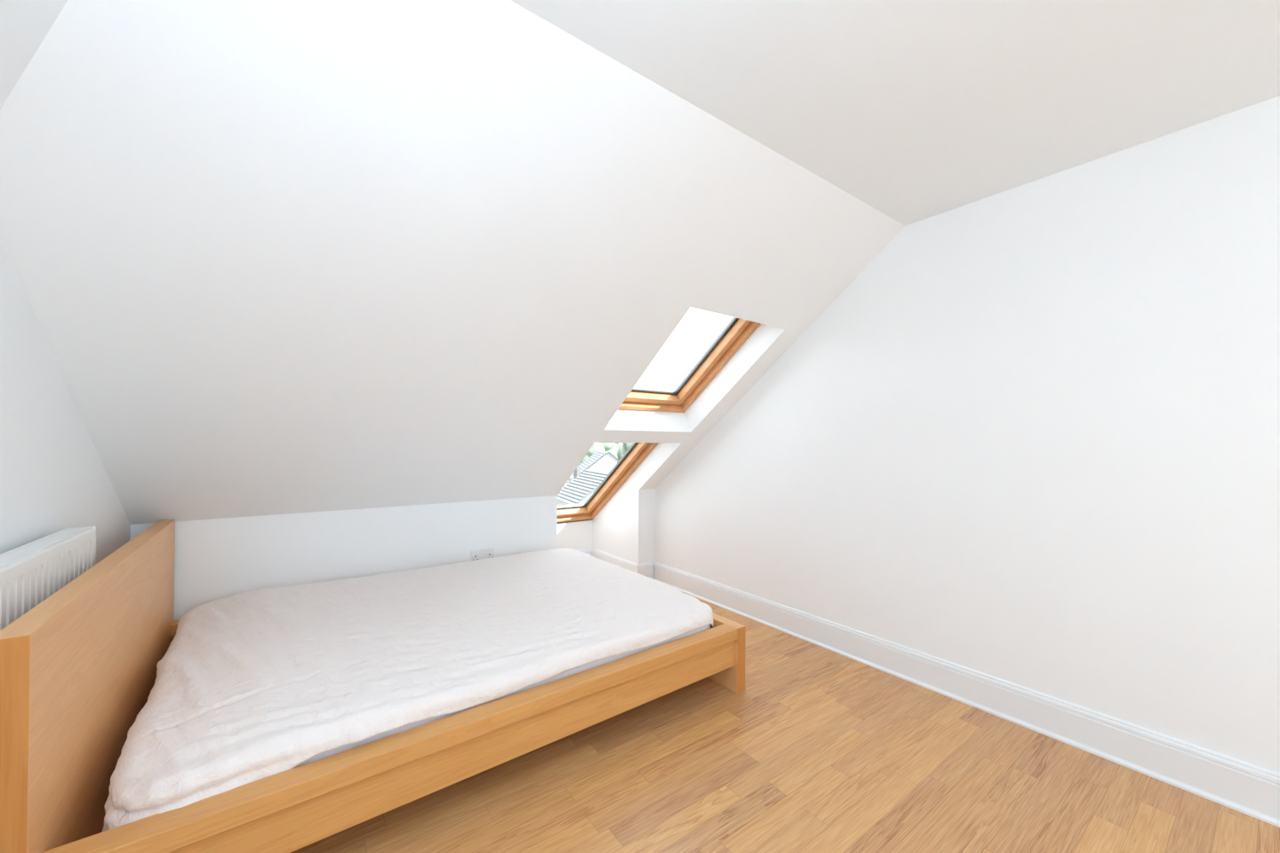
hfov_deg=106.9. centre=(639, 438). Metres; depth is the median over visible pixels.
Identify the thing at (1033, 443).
wall
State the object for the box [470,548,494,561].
wall socket
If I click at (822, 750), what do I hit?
floor
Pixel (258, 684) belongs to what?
fitted sheet
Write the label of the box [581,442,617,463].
tree
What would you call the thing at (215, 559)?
wall
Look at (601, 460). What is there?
house
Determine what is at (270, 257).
ceiling
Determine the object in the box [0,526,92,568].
grille
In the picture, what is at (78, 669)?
frame
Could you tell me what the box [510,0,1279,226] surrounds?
ceiling
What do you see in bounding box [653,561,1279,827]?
baseboard
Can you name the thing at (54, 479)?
wall
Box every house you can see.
[557,469,609,506]
[562,462,581,488]
[570,450,619,476]
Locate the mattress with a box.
[292,624,709,768]
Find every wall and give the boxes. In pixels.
[0,238,130,564]
[130,473,655,620]
[654,95,1279,773]
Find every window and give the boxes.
[557,442,657,523]
[618,317,760,413]
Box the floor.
[290,592,1279,852]
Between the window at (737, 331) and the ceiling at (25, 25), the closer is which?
the ceiling at (25, 25)
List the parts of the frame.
headboard, rail, rail, rail panel, footboard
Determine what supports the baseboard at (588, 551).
attached to the wall at (215, 559)
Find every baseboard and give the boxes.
[577,548,591,555]
[591,547,637,572]
[636,562,653,579]
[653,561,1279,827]
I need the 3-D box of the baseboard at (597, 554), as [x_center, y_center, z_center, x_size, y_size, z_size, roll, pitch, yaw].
[-0.233,1.079,4.052,0.024,0.150,0.708,1,0,-36]
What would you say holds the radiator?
attached to the wall at (54, 479)
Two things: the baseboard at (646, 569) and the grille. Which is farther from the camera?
the baseboard at (646, 569)
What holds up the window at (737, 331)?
attached to the ceiling at (270, 257)
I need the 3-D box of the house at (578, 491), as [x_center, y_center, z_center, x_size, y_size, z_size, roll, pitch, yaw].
[-1.787,4.615,21.734,3.834,6.258,3.300,1,0,-26]
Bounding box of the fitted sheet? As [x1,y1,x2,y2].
[101,548,713,832]
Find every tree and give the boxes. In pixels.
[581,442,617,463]
[613,442,633,459]
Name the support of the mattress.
on the frame
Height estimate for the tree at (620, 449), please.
9.304 m
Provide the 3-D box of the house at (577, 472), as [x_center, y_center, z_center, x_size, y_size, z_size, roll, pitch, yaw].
[-3.708,4.476,29.605,5.557,6.600,5.300,0,0,34]
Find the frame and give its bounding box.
[0,519,745,852]
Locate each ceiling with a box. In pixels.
[0,0,68,109]
[0,0,904,524]
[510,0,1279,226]
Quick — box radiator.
[0,526,96,630]
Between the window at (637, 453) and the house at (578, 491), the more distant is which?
the house at (578, 491)
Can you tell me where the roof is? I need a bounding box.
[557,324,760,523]

